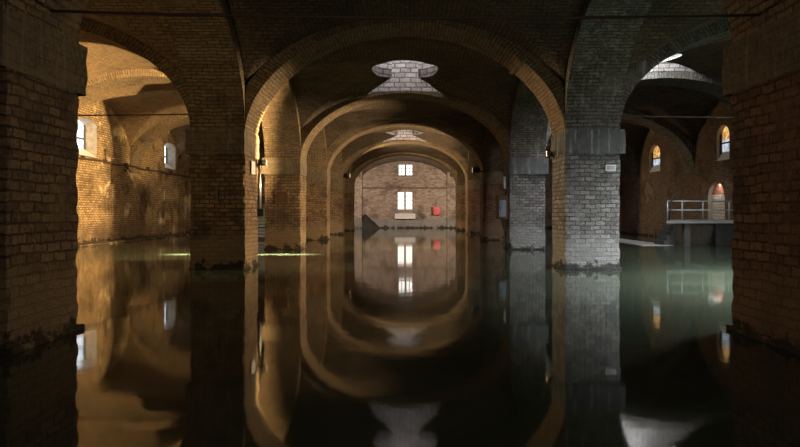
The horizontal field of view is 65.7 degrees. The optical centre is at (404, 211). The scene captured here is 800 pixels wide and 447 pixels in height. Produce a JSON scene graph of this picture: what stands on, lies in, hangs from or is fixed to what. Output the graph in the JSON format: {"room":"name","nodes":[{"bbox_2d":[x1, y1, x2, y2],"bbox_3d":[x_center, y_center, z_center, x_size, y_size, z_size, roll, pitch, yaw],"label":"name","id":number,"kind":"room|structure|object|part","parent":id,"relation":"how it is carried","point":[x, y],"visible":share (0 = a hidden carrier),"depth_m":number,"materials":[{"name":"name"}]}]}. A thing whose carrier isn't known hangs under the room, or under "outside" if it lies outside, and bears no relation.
{"room":"underground water cistern","nodes":[
{"label":"underground water cistern","id":0,"kind":"room"},
{"bbox_2d":[79,39,159,78],"bbox_3d":[-8.700,-3.960,17.765,8.000,2.155,6.010,0,0,0],"label":"ceiling","id":1,"kind":"structure","parent":0,"point":[101,58],"depth_m":19.06,"materials":[{"name":"brick"}]},
{"bbox_2d":[78,84,186,146],"bbox_3d":[-8.700,-4.002,25.285,8.000,2.091,6.630,0,0,0],"label":"ceiling","id":2,"kind":"structure","parent":0,"point":[146,98],"depth_m":26.43,"materials":[{"name":"brick"}]},
{"bbox_2d":[76,101,190,242],"bbox_3d":[-13.200,-1.740,22.550,1.000,8.400,54.100,0,0,0],"label":"wall","id":3,"kind":"structure","parent":0,"point":[115,203],"depth_m":27.87,"materials":[{"name":"brick"}]},
{"bbox_2d":[77,121,96,157],"bbox_3d":[-12.975,-2.985,24.775,0.550,1.490,1.550,0,0,0],"label":"window","id":4,"kind":"structure","parent":3,"relation":"in","point":[81,135],"depth_m":25.32,"materials":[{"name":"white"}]},
{"bbox_3d":[-13.235,-2.990,24.775,0.030,1.480,1.530,0,0,0],"label":"pane","id":5,"kind":"part","parent":4,"relation":"part of","materials":[{"name":"white"}]},
{"bbox_3d":[-13.180,-2.980,24.775,0.080,1.480,1.550,0,0,0],"label":"frame","id":6,"kind":"part","parent":4,"relation":"part of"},
{"bbox_3d":[-12.960,-2.420,24.775,0.520,0.360,1.530,0,0,0],"label":"sill","id":7,"kind":"part","parent":4,"relation":"part of","materials":[{"name":"white paint"}]},
{"bbox_2d":[77,149,189,177],"bbox_3d":[-12.615,-2.216,32.001,0.190,0.848,32.004,0,0,0],"label":"pipe","id":8,"kind":"object","parent":3,"relation":"attached to","point":[104,161],"visible":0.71,"depth_m":27.98,"materials":[{"name":"metal"}]},
{"bbox_2d":[165,147,174,169],"bbox_3d":[-12.975,-3.025,33.525,0.550,1.370,1.550,0,0,0],"label":"window","id":9,"kind":"structure","parent":3,"relation":"in","point":[166,164],"depth_m":34.22,"materials":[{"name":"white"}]},
{"bbox_2d":[83,0,183,74],"bbox_3d":[-8.700,-3.794,10.105,8.000,1.904,6.910,0,0,0],"label":"ceiling","id":10,"kind":"structure","parent":0,"point":[153,31],"depth_m":12.61,"materials":[{"name":"brick"}]},
{"bbox_2d":[170,123,189,156],"bbox_3d":[-8.700,-4.441,32.150,8.000,2.738,5.100,0,0,0],"label":"ceiling","id":11,"kind":"structure","parent":0,"point":[178,133],"depth_m":33.83,"materials":[{"name":"brick"}]},
{"bbox_2d":[257,149,264,161],"bbox_3d":[-8.700,-3.975,45.800,8.000,1.949,5.800,0,0,0],"label":"ceiling","id":12,"kind":"structure","parent":0,"point":[261,152],"depth_m":47.32,"materials":[{"name":"brick"}]},
{"bbox_2d":[0,228,799,446],"bbox_3d":[0.150,1.260,22.350,25.700,0.001,52.700,0,0,0],"label":"water","id":13,"kind":"object","parent":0,"point":[360,337],"visible":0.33,"depth_m":5.48,"materials":[{"name":"black liquid"}]},
{"bbox_2d":[225,0,584,81],"bbox_3d":[0.000,-3.794,10.105,7.000,1.917,6.910,0,0,0],"label":"ceiling","id":14,"kind":"structure","parent":0,"point":[259,40],"depth_m":12.68,"materials":[{"name":"brick"}]},
{"bbox_2d":[290,37,519,128],"bbox_3d":[0.000,-4.292,17.915,7.000,3.035,6.310,0,0,0],"label":"ceiling","id":15,"kind":"structure","parent":0,"point":[455,70],"depth_m":18.84,"materials":[{"name":"brick"}]},
{"bbox_2d":[257,157,552,227],"bbox_3d":[0.300,-1.740,49.150,28.000,8.400,0.900,0,0,0],"label":"wall","id":16,"kind":"structure","parent":0,"point":[379,205],"depth_m":48.70,"materials":[{"name":"brick"}]},
{"bbox_2d":[354,172,361,227],"bbox_3d":[-3.650,-0.440,48.535,0.600,5.400,0.370,0,0,0],"label":"wall","id":17,"kind":"structure","parent":16,"relation":"attached to","point":[358,182],"depth_m":48.35,"materials":[{"name":"brick"}]},
{"bbox_2d":[362,187,446,188],"bbox_3d":[0.000,-1.880,48.650,6.800,0.120,0.140,0,0,0],"label":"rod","id":18,"kind":"structure","parent":16,"relation":"attached to","point":[362,187],"depth_m":48.58,"materials":[{"name":"black metal"}]},
{"bbox_2d":[395,192,414,218],"bbox_3d":[0.000,-0.545,48.667,1.600,2.130,0.615,0,0,0],"label":"window","id":19,"kind":"structure","parent":16,"relation":"in","point":[404,199],"depth_m":48.87,"materials":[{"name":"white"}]},
{"bbox_3d":[0.000,-0.885,48.895,1.260,1.450,0.110,0,0,0],"label":"frame","id":20,"kind":"part","parent":19,"relation":"part of","materials":[{"name":"white"}]},
{"bbox_3d":[0.000,-0.885,48.965,1.240,1.430,0.020,0,0,0],"label":"pane","id":21,"kind":"part","parent":19,"relation":"part of","materials":[{"name":"white glass"}]},
{"bbox_2d":[398,164,412,175],"bbox_3d":[0.040,-3.310,48.907,1.180,0.940,0.135,0,0,0],"label":"window","id":22,"kind":"structure","parent":16,"relation":"in","point":[403,169],"depth_m":48.88,"materials":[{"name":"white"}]},
{"bbox_2d":[431,207,439,214],"bbox_3d":[2.395,-0.070,48.505,0.690,0.660,0.430,0,0,0],"label":"box","id":23,"kind":"object","parent":16,"relation":"attached to","point":[436,210],"visible":1,"depth_m":48.33,"materials":[{"name":"red paint"}]},
{"bbox_3d":[2.470,-0.080,48.334,0.440,0.520,0.029,0,0,0],"label":"door","id":24,"kind":"part","parent":23,"relation":"part of","materials":[{"name":"red paint"}]},
{"bbox_2d":[447,172,455,227],"bbox_3d":[3.625,-0.440,48.535,0.650,5.400,0.370,0,0,0],"label":"trim","id":25,"kind":"structure","parent":16,"relation":"attached to","point":[451,196],"depth_m":48.35,"materials":[{"name":"brick"}]},
{"bbox_2d":[324,99,485,149],"bbox_3d":[0.000,-3.550,24.885,7.000,1.602,5.830,0,0,0],"label":"ceiling","id":26,"kind":"structure","parent":0,"point":[463,123],"depth_m":26.16,"materials":[{"name":"brick"}]},
{"bbox_2d":[355,115,453,119],"bbox_3d":[0.000,-3.790,24.900,3.960,0.200,0.200,0,0,0],"label":"rod","id":27,"kind":"object","parent":26,"relation":"attached to","point":[356,117],"visible":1,"depth_m":24.89,"materials":[{"name":"metal"}]},
{"bbox_3d":[0.000,-3.765,24.900,3.901,0.080,0.030,0,0,0],"label":"rod","id":28,"kind":"part","parent":27,"relation":"part of","materials":[{"name":"metal"}]},
{"bbox_2d":[341,127,468,161],"bbox_3d":[0.000,-4.287,32.000,7.000,3.046,6.000,0,0,0],"label":"ceiling","id":29,"kind":"structure","parent":0,"point":[394,133],"depth_m":33.50,"materials":[{"name":"brick"}]},
{"bbox_2d":[352,144,457,170],"bbox_3d":[0.000,-3.541,38.800,7.000,1.578,5.800,0,0,0],"label":"ceiling","id":30,"kind":"structure","parent":0,"point":[395,148],"depth_m":40.42,"materials":[{"name":"brick"}]},
{"bbox_2d":[361,155,448,174],"bbox_3d":[0.000,-3.510,45.800,7.000,1.561,5.800,0,0,0],"label":"ceiling","id":31,"kind":"structure","parent":0,"point":[402,157],"depth_m":47.43,"materials":[{"name":"brick"}]},
{"bbox_2d":[620,119,648,157],"bbox_3d":[8.850,-4.411,31.850,8.300,2.797,5.700,0,0,0],"label":"ceiling","id":32,"kind":"structure","parent":0,"point":[635,133],"depth_m":33.58,"materials":[{"name":"brick"}]},
{"bbox_2d":[619,101,732,235],"bbox_3d":[13.650,-1.740,22.550,1.300,8.400,54.100,0,0,0],"label":"wall","id":33,"kind":"structure","parent":0,"point":[643,200],"depth_m":30.02,"materials":[{"name":"brick"}]},
{"bbox_2d":[649,146,659,172],"bbox_3d":[13.115,-2.795,32.300,0.230,1.390,1.400,0,0,0],"label":"window","id":34,"kind":"structure","parent":33,"relation":"in","point":[656,154],"depth_m":32.54,"materials":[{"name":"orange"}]},
{"bbox_3d":[13.100,-2.280,32.300,0.200,0.360,1.380,0,0,0],"label":"sill","id":35,"kind":"part","parent":34,"relation":"part of","materials":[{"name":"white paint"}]},
{"bbox_3d":[13.170,-2.632,32.300,0.060,1.064,1.400,0,0,0],"label":"frame","id":36,"kind":"part","parent":34,"relation":"part of","materials":[{"name":"wood"}]},
{"bbox_3d":[13.215,-3.145,32.300,0.030,0.690,1.380,0,0,0],"label":"pane","id":37,"kind":"part","parent":34,"relation":"part of","materials":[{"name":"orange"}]},
{"bbox_3d":[13.215,-2.455,32.300,0.030,0.690,1.380,0,0,0],"label":"pane","id":38,"kind":"part","parent":34,"relation":"part of","materials":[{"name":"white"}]},
{"bbox_2d":[712,183,724,219],"bbox_3d":[13.450,-0.438,25.900,0.580,1.595,1.390,0,0,0],"label":"door","id":39,"kind":"structure","parent":33,"relation":"in","point":[718,194],"depth_m":26.02,"materials":[{"name":"brick"}]},
{"bbox_2d":[717,126,728,160],"bbox_3d":[13.115,-2.835,25.350,0.230,1.430,1.000,0,0,0],"label":"window","id":40,"kind":"structure","parent":33,"relation":"in","point":[724,137],"depth_m":25.53,"materials":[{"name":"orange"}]},
{"bbox_3d":[13.100,-2.300,25.350,0.200,0.360,0.980,0,0,0],"label":"sill","id":41,"kind":"part","parent":40,"relation":"part of","materials":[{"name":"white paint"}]},
{"bbox_3d":[13.170,-2.672,25.350,0.060,1.104,1.000,0,0,0],"label":"frame","id":42,"kind":"part","parent":40,"relation":"part of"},
{"bbox_3d":[13.215,-3.267,25.350,0.030,0.566,0.980,0,0,0],"label":"pane","id":43,"kind":"part","parent":40,"relation":"part of","materials":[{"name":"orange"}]},
{"bbox_3d":[13.215,-2.557,25.350,0.030,0.854,0.980,0,0,0],"label":"pane","id":44,"kind":"part","parent":40,"relation":"part of","materials":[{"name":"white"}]},
{"bbox_2d":[626,0,727,75],"bbox_3d":[8.850,-4.325,10.105,8.300,2.970,6.910,0,0,0],"label":"ceiling","id":45,"kind":"structure","parent":0,"point":[654,33],"depth_m":12.61,"materials":[{"name":"brick"}]},
{"bbox_2d":[624,85,730,143],"bbox_3d":[8.850,-4.011,24.885,8.300,1.975,5.830,0,0,0],"label":"ceiling","id":46,"kind":"structure","parent":0,"point":[655,100],"depth_m":26.13,"materials":[{"name":"brick"}]},
{"bbox_2d":[649,40,730,77],"bbox_3d":[8.650,-4.342,17.915,8.700,2.936,6.310,0,0,0],"label":"ceiling","id":47,"kind":"structure","parent":0,"point":[708,59],"depth_m":18.99,"materials":[{"name":"brick"}]},
{"bbox_3d":[0.300,2.460,22.500,28.000,0.400,54.200,0,0,0],"label":"floor","id":48,"kind":"structure","parent":0,"visible":0},
{"bbox_2d":[0,4,86,355],"bbox_3d":[-4.115,-1.487,6.090,1.361,7.507,1.458,0,0,0],"label":"brick pier","id":49,"kind":"object","parent":48,"relation":"on","point":[43,72],"visible":0.74,"depth_m":5.89,"materials":[{"name":"brown brick"}]},
{"bbox_2d":[0,0,6,6],"bbox_3d":[-4.100,-2.981,0.725,1.200,2.381,9.450,0,0,0],"label":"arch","id":50,"kind":"object","parent":49,"relation":"attached to","point":[3,2],"visible":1,"depth_m":5.45,"materials":[{"name":"brick"}]},
{"bbox_2d":[156,0,244,128],"bbox_3d":[-4.100,-3.180,10.105,1.200,2.781,6.910,0,0,0],"label":"arch","id":51,"kind":"object","parent":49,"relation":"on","point":[207,47],"visible":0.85,"depth_m":13.01,"materials":[{"name":"brick"}]},
{"bbox_2d":[44,9,765,27],"bbox_3d":[0.000,-1.960,6.100,7.100,0.240,0.200,0,0,0],"label":"rod","id":52,"kind":"object","parent":49,"relation":"attached to","point":[760,20],"visible":0.95,"depth_m":6.09,"materials":[{"name":"metal"}]},
{"bbox_3d":[-3.520,-1.980,6.100,0.060,0.200,0.200,0,0,0],"label":"anchor plate","id":53,"kind":"part","parent":52,"relation":"part of","materials":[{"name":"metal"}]},
{"bbox_3d":[0.000,-1.944,6.100,7.041,0.102,0.030,0,0,0],"label":"rod","id":54,"kind":"part","parent":52,"relation":"part of","materials":[{"name":"metal"}]},
{"bbox_3d":[3.520,-1.940,6.100,0.060,0.200,0.200,0,0,0],"label":"anchor plate","id":55,"kind":"part","parent":52,"relation":"part of","materials":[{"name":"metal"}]},
{"bbox_2d":[79,233,189,246],"bbox_3d":[-12.193,1.732,22.347,0.945,1.072,52.602,0,0,0],"label":"ledge","id":56,"kind":"object","parent":48,"relation":"on","point":[180,234],"visible":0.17,"depth_m":27.10,"materials":[{"name":"beige concrete"}]},
{"bbox_2d":[185,71,259,269],"bbox_3d":[-4.112,-1.486,14.159,1.365,7.509,1.375,0,0,0],"label":"brick pier","id":57,"kind":"object","parent":48,"relation":"on","point":[223,231],"depth_m":13.56,"materials":[{"name":"brown brick"}]},
{"bbox_2d":[79,114,187,115],"bbox_3d":[-8.700,-2.270,14.200,8.020,0.260,0.200,0,0,0],"label":"rod","id":58,"kind":"object","parent":57,"relation":"attached to","point":[116,114],"visible":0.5,"depth_m":14.19,"materials":[{"name":"metal"}]},
{"bbox_2d":[79,18,189,121],"bbox_3d":[-8.700,-3.140,14.160,8.000,2.701,1.200,0,0,0],"label":"brick arch","id":59,"kind":"object","parent":57,"relation":"on","point":[90,30],"visible":0.47,"depth_m":13.56,"materials":[{"name":"brown brick"}]},
{"bbox_3d":[-4.100,-0.385,13.537,0.060,0.250,0.075,0,0,0],"label":"wall slot","id":60,"kind":"part","parent":57,"relation":"part of","materials":[{"name":"brown brick"}]},
{"bbox_2d":[251,161,254,174],"bbox_3d":[-3.467,-1.010,14.170,0.015,0.300,0.340,0,0,0],"label":"notice","id":61,"kind":"object","parent":57,"relation":"attached to","point":[252,162],"visible":1,"depth_m":14.11,"materials":[{"name":"white paper"}]},
{"bbox_2d":[257,165,263,216],"bbox_3d":[-3.430,-0.515,14.730,0.140,1.250,0.100,0,0,0],"label":"conduit","id":62,"kind":"object","parent":57,"relation":"attached to","point":[260,212],"visible":0.94,"depth_m":14.69,"materials":[{"name":"metal"}]},
{"bbox_2d":[256,159,266,166],"bbox_3d":[-3.369,-1.137,14.587,0.278,0.188,0.155,0,0,30],"label":"floodlight","id":63,"kind":"object","parent":57,"relation":"attached to","point":[261,162],"visible":1,"depth_m":14.53,"materials":[{"name":"black metal"}]},
{"bbox_2d":[261,80,300,157],"bbox_3d":[-4.100,-3.021,17.765,1.200,2.461,6.010,0,0,0],"label":"arch","id":64,"kind":"object","parent":57,"relation":"on","point":[280,121],"visible":0.3,"depth_m":20.41,"materials":[{"name":"brick"}]},
{"bbox_2d":[245,19,564,135],"bbox_3d":[0.000,-3.131,14.160,7.000,2.681,1.200,0,0,0],"label":"brick arch","id":65,"kind":"object","parent":57,"relation":"on","point":[271,77],"visible":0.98,"depth_m":13.80,"materials":[{"name":"brown brick"}]},
{"bbox_2d":[509,58,522,74],"bbox_3d":[2.525,-3.318,14.160,0.105,0.091,1.280,0,0,0],"label":"strap","id":66,"kind":"object","parent":65,"relation":"attached to","point":[519,61],"visible":1,"depth_m":14.04,"materials":[{"name":"metal"}]},
{"bbox_2d":[257,196,264,236],"bbox_3d":[-6.450,0.725,28.335,1.100,3.030,0.130,0,0,0],"label":"slatted screen","id":67,"kind":"object","parent":48,"relation":"on","point":[262,197],"visible":0.19,"depth_m":28.27,"materials":[{"name":"grey metal"}]},
{"bbox_3d":[-6.450,-0.550,28.330,0.900,0.380,0.060,0,0,0],"label":"panel","id":68,"kind":"part","parent":67,"relation":"part of","materials":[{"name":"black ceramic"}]},
{"bbox_2d":[261,126,306,249],"bbox_3d":[-4.119,-1.486,21.371,1.349,7.510,1.374,0,0,0],"label":"brick pier","id":69,"kind":"object","parent":48,"relation":"on","point":[285,224],"visible":0.5,"depth_m":20.77,"materials":[{"name":"brown brick"}]},
{"bbox_2d":[78,69,264,153],"bbox_3d":[-8.700,-3.316,21.370,8.000,3.051,1.200,0,0,0],"label":"brick arch","id":70,"kind":"object","parent":69,"relation":"on","point":[98,85],"visible":0.29,"depth_m":20.95,"materials":[{"name":"brown brick"}]},
{"bbox_2d":[275,191,287,203],"bbox_3d":[-4.130,-0.490,20.750,0.440,0.440,0.080,0,0,0],"label":"putlog hole","id":71,"kind":"object","parent":69,"relation":"attached to","point":[281,197],"visible":1,"depth_m":20.74,"materials":[{"name":"red brick"}]},
{"bbox_2d":[306,150,330,239],"bbox_3d":[-4.116,-1.486,28.400,1.353,7.510,1.374,0,0,0],"label":"brick pier","id":72,"kind":"object","parent":48,"relation":"on","point":[317,183],"visible":0.23,"depth_m":27.80,"materials":[{"name":"brown brick"}]},
{"bbox_2d":[130,112,189,173],"bbox_3d":[-8.700,-3.291,29.100,8.000,3.001,1.000,0,0,0],"label":"brick arch","id":73,"kind":"object","parent":72,"relation":"on","point":[141,145],"visible":0.34,"depth_m":28.74,"materials":[{"name":"brown brick"}]},
{"bbox_2d":[306,128,326,171],"bbox_3d":[-4.100,-2.981,24.885,1.200,2.381,5.830,0,0,0],"label":"arch","id":74,"kind":"object","parent":72,"relation":"on","point":[316,159],"visible":0.13,"depth_m":27.61,"materials":[{"name":"brick"}]},
{"bbox_2d":[330,151,341,179],"bbox_3d":[-4.100,-2.981,31.850,1.200,2.381,5.700,0,0,0],"label":"arch","id":75,"kind":"object","parent":72,"relation":"on","point":[336,168],"visible":0.1,"depth_m":34.56,"materials":[{"name":"brick"}]},
{"bbox_2d":[327,121,482,172],"bbox_3d":[0.000,-3.041,28.400,7.000,2.501,1.200,0,0,0],"label":"brick arch","id":76,"kind":"object","parent":72,"relation":"on","point":[332,152],"visible":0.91,"depth_m":27.85,"materials":[{"name":"brown brick"}]},
{"bbox_2d":[330,162,344,234],"bbox_3d":[-4.123,-1.487,35.301,1.342,7.508,1.370,0,0,0],"label":"brick pier","id":77,"kind":"object","parent":48,"relation":"on","point":[337,187],"visible":0.25,"depth_m":34.70,"materials":[{"name":"brown brick"}]},
{"bbox_2d":[178,133,258,180],"bbox_3d":[-8.700,-3.265,35.300,8.000,2.951,1.200,0,0,0],"label":"brick arch","id":78,"kind":"object","parent":77,"relation":"on","point":[184,160],"visible":0.14,"depth_m":34.94,"materials":[{"name":"brown brick"}]},
{"bbox_2d":[343,173,349,177],"bbox_3d":[-3.300,-2.039,34.844,0.247,0.261,0.400,0,0,-45],"label":"floodlight","id":79,"kind":"object","parent":77,"relation":"attached to","point":[346,175],"visible":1,"depth_m":34.75,"materials":[{"name":"black metal"}]},
{"bbox_2d":[345,164,352,184],"bbox_3d":[-4.100,-2.970,38.800,1.200,2.361,5.800,0,0,0],"label":"arch","id":80,"kind":"object","parent":77,"relation":"on","point":[348,181],"visible":0.12,"depth_m":41.63,"materials":[{"name":"brick"}]},
{"bbox_2d":[344,170,354,230],"bbox_3d":[-4.116,-1.486,42.299,1.357,7.510,1.372,0,0,0],"label":"brick pier","id":81,"kind":"object","parent":48,"relation":"on","point":[349,190],"visible":0.23,"depth_m":41.70,"materials":[{"name":"brown brick"}]},
{"bbox_2d":[353,153,456,184],"bbox_3d":[0.000,-3.001,42.300,7.000,2.421,1.200,0,0,0],"label":"brick arch","id":82,"kind":"object","parent":81,"relation":"on","point":[361,167],"visible":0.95,"depth_m":41.70,"materials":[{"name":"brown brick"}]},
{"bbox_2d":[363,215,379,228],"bbox_3d":[-2.543,0.851,47.907,1.420,1.419,1.565,0,0,0],"label":"mound","id":83,"kind":"object","parent":48,"relation":"on","point":[368,223],"visible":0.83,"depth_m":47.61,"materials":[{"name":"stone"}]},
{"bbox_2d":[455,185,465,230],"bbox_3d":[4.118,-1.486,42.299,1.352,7.509,1.370,0,0,0],"label":"brick pier","id":84,"kind":"object","parent":48,"relation":"on","point":[460,190],"visible":0.21,"depth_m":41.70,"materials":[{"name":"brown brick"}]},
{"bbox_2d":[465,162,479,234],"bbox_3d":[4.115,-1.487,35.300,1.357,7.508,1.370,0,0,0],"label":"brick pier","id":85,"kind":"object","parent":48,"relation":"on","point":[472,187],"visible":0.24,"depth_m":34.70,"materials":[{"name":"brown brick"}]},
{"bbox_2d":[342,140,467,180],"bbox_3d":[0.000,-3.026,35.300,7.000,2.471,1.200,0,0,0],"label":"brick arch","id":86,"kind":"object","parent":85,"relation":"on","point":[347,163],"visible":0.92,"depth_m":34.70,"materials":[{"name":"brown brick"}]},
{"bbox_2d":[457,164,464,184],"bbox_3d":[4.100,-2.970,38.800,1.200,2.361,5.800,0,0,0],"label":"arch","id":87,"kind":"object","parent":85,"relation":"on","point":[460,174],"visible":0.12,"depth_m":41.58,"materials":[{"name":"brick"}]},
{"bbox_2d":[551,133,636,180],"bbox_3d":[8.850,-3.265,35.300,8.300,2.951,1.200,0,0,0],"label":"brick arch","id":88,"kind":"object","parent":85,"relation":"on","point":[628,159],"visible":0.18,"depth_m":35.00,"materials":[{"name":"brown brick"}]},
{"bbox_2d":[479,150,503,239],"bbox_3d":[4.117,-1.486,28.396,1.354,7.510,1.371,0,0,0],"label":"brick pier","id":89,"kind":"object","parent":48,"relation":"on","point":[491,184],"visible":0.27,"depth_m":27.80,"materials":[{"name":"brick"}]},
{"bbox_2d":[468,151,479,179],"bbox_3d":[4.100,-2.981,31.850,1.200,2.381,5.700,0,0,0],"label":"arch","id":90,"kind":"object","parent":89,"relation":"on","point":[472,162],"visible":0.1,"depth_m":34.51,"materials":[{"name":"brick"}]},
{"bbox_2d":[472,167,481,172],"bbox_3d":[3.259,-1.888,27.913,0.485,0.263,0.229,0,0,-31],"label":"floodlight","id":91,"kind":"object","parent":89,"relation":"attached to","point":[474,169],"visible":1,"depth_m":27.80,"materials":[{"name":"black metal"}]},
{"bbox_2d":[621,108,694,173],"bbox_3d":[8.850,-3.291,28.400,8.300,3.001,1.200,0,0,0],"label":"brick arch","id":92,"kind":"object","parent":89,"relation":"on","point":[682,145],"visible":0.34,"depth_m":28.03,"materials":[{"name":"brown brick"}]},
{"bbox_2d":[503,128,548,249],"bbox_3d":[4.119,-1.487,21.370,1.354,7.508,1.374,0,0,0],"label":"brick pier","id":93,"kind":"object","parent":48,"relation":"on","point":[525,224],"visible":0.52,"depth_m":20.77,"materials":[{"name":"grey brick"}]},
{"bbox_2d":[301,90,508,160],"bbox_3d":[0.000,-3.041,21.370,7.000,2.501,1.200,0,0,0],"label":"brick arch","id":94,"kind":"object","parent":93,"relation":"on","point":[311,129],"visible":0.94,"depth_m":20.95,"materials":[{"name":"brown brick"}]},
{"bbox_2d":[483,128,503,171],"bbox_3d":[4.100,-2.981,24.885,1.200,2.381,5.830,0,0,0],"label":"arch","id":95,"kind":"object","parent":93,"relation":"on","point":[493,159],"visible":0.2,"depth_m":27.61,"materials":[{"name":"brick"}]},
{"bbox_2d":[496,190,507,248],"bbox_3d":[3.315,0.110,21.128,0.350,2.700,0.545,0,0,0],"label":"electrical box","id":96,"kind":"object","parent":93,"relation":"attached to","point":[501,200],"visible":0.97,"depth_m":20.90,"materials":[{"name":"grey paint"}]},
{"bbox_3d":[3.285,-0.120,20.887,0.230,0.560,0.024,0,0,0],"label":"door","id":97,"kind":"part","parent":96,"relation":"part of","materials":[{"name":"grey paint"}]},
{"bbox_2d":[504,175,508,189],"bbox_3d":[3.413,-0.990,20.928,0.175,0.500,0.123,0,0,0],"label":"lamp","id":98,"kind":"object","parent":93,"relation":"attached to","point":[506,177],"visible":1,"depth_m":20.93,"materials":[{"name":"white plastic"}]},
{"bbox_2d":[545,71,731,153],"bbox_3d":[8.850,-3.291,21.370,8.300,3.001,1.200,0,0,0],"label":"brick arch","id":99,"kind":"object","parent":93,"relation":"on","point":[706,83],"visible":0.34,"depth_m":20.89,"materials":[{"name":"brick"}]},
{"bbox_2d":[551,71,624,269],"bbox_3d":[4.115,-1.486,14.160,1.360,7.510,1.372,0,0,0],"label":"brick pier","id":100,"kind":"object","parent":48,"relation":"on","point":[586,198],"visible":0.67,"depth_m":13.56,"materials":[{"name":"grey brick"}]},
{"bbox_2d":[509,80,548,157],"bbox_3d":[4.100,-3.021,17.765,1.200,2.461,6.010,0,0,0],"label":"arch","id":101,"kind":"object","parent":100,"relation":"on","point":[529,121],"visible":0.31,"depth_m":20.41,"materials":[{"name":"grey brick"}]},
{"bbox_2d":[546,151,553,157],"bbox_3d":[3.408,-1.335,14.470,0.157,0.180,0.201,0,0,36],"label":"floodlight","id":102,"kind":"object","parent":100,"relation":"attached to","point":[548,153],"visible":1,"depth_m":14.44,"materials":[{"name":"black metal"}]},
{"bbox_2d":[606,165,615,170],"bbox_3d":[4.485,-0.963,13.515,0.220,0.135,0.030,0,0,0],"label":"plaque","id":103,"kind":"object","parent":100,"relation":"attached to","point":[608,167],"visible":1,"depth_m":13.50,"materials":[{"name":"white paint"}]},
{"bbox_2d":[620,19,730,121],"bbox_3d":[8.850,-3.140,14.160,8.300,2.701,1.200,0,0,0],"label":"brick arch","id":104,"kind":"object","parent":100,"relation":"on","point":[719,31],"visible":0.48,"depth_m":13.56,"materials":[{"name":"brick"}]},
{"bbox_2d":[622,115,731,117],"bbox_3d":[8.850,-2.210,14.200,8.320,0.200,0.200,0,0,0],"label":"rod","id":105,"kind":"object","parent":100,"relation":"attached to","point":[622,115],"visible":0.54,"depth_m":14.19,"materials":[{"name":"metal"}]},
{"bbox_2d":[620,239,673,245],"bbox_3d":[9.475,1.745,29.600,1.250,1.010,12.800,0,0,0],"label":"stone walkway","id":106,"kind":"object","parent":48,"relation":"on","point":[635,242],"visible":0.16,"depth_m":24.72,"materials":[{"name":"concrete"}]},
{"bbox_2d":[654,225,675,244],"bbox_3d":[9.925,0.880,23.825,0.550,0.760,0.950,0,0,0],"label":"stone steps","id":107,"kind":"structure","parent":106,"relation":"on","point":[667,236],"depth_m":23.48,"materials":[{"name":"concrete"}]},
{"bbox_2d":[667,192,733,246],"bbox_3d":[11.215,0.761,24.800,3.530,2.958,4.800,0,0,0],"label":"railed platform","id":108,"kind":"object","parent":48,"relation":"on","point":[699,231],"visible":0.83,"depth_m":23.35,"materials":[{"name":"metal"}]},
{"bbox_3d":[9.684,-0.192,22.460,0.325,1.052,0.060,0,0,0],"label":"hooked handrail","id":109,"kind":"part","parent":108,"relation":"part of","materials":[{"name":"metal"}]},
{"bbox_3d":[10.050,-0.040,22.480,0.054,0.740,0.051,0,0,0],"label":"railing post","id":110,"kind":"part","parent":108,"relation":"part of","materials":[{"name":"metal"}]},
{"bbox_3d":[10.250,1.325,22.610,0.200,1.830,0.220,0,0,0],"label":"support post","id":111,"kind":"part","parent":108,"relation":"part of","materials":[{"name":"concrete"}]},
{"bbox_3d":[11.235,-0.390,22.480,3.430,0.046,0.048,0,0,0],"label":"rail","id":112,"kind":"part","parent":108,"relation":"part of","materials":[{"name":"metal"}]},
{"bbox_3d":[11.235,-0.070,22.480,3.430,0.046,0.048,0,0,0],"label":"rail","id":113,"kind":"part","parent":108,"relation":"part of","materials":[{"name":"metal"}]},
{"bbox_3d":[10.800,-0.040,22.480,0.054,0.740,0.051,0,0,0],"label":"railing post","id":114,"kind":"part","parent":108,"relation":"part of","materials":[{"name":"metal"}]},
{"bbox_3d":[11.750,-0.040,22.480,0.054,0.740,0.051,0,0,0],"label":"railing post","id":115,"kind":"part","parent":108,"relation":"part of","materials":[{"name":"metal"}]},
{"bbox_2d":[722,8,799,355],"bbox_3d":[4.117,-1.487,6.093,1.368,7.508,1.462,0,0,0],"label":"brick pier","id":116,"kind":"object","parent":48,"relation":"on","point":[761,71],"visible":0.72,"depth_m":5.99,"materials":[{"name":"brown brick"}]},
{"bbox_2d":[7,0,799,43],"bbox_3d":[0.000,-3.041,6.050,7.000,2.501,1.200,0,0,0],"label":"brick arch","id":117,"kind":"object","parent":116,"relation":"on","point":[68,25],"visible":0.97,"depth_m":6.21,"materials":[{"name":"brown brick"}]},
{"bbox_2d":[565,0,653,128],"bbox_3d":[4.100,-3.180,10.105,1.200,2.781,6.910,0,0,0],"label":"arch","id":118,"kind":"object","parent":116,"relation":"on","point":[601,49],"visible":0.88,"depth_m":13.03,"materials":[{"name":"grey brick"}]}
]}

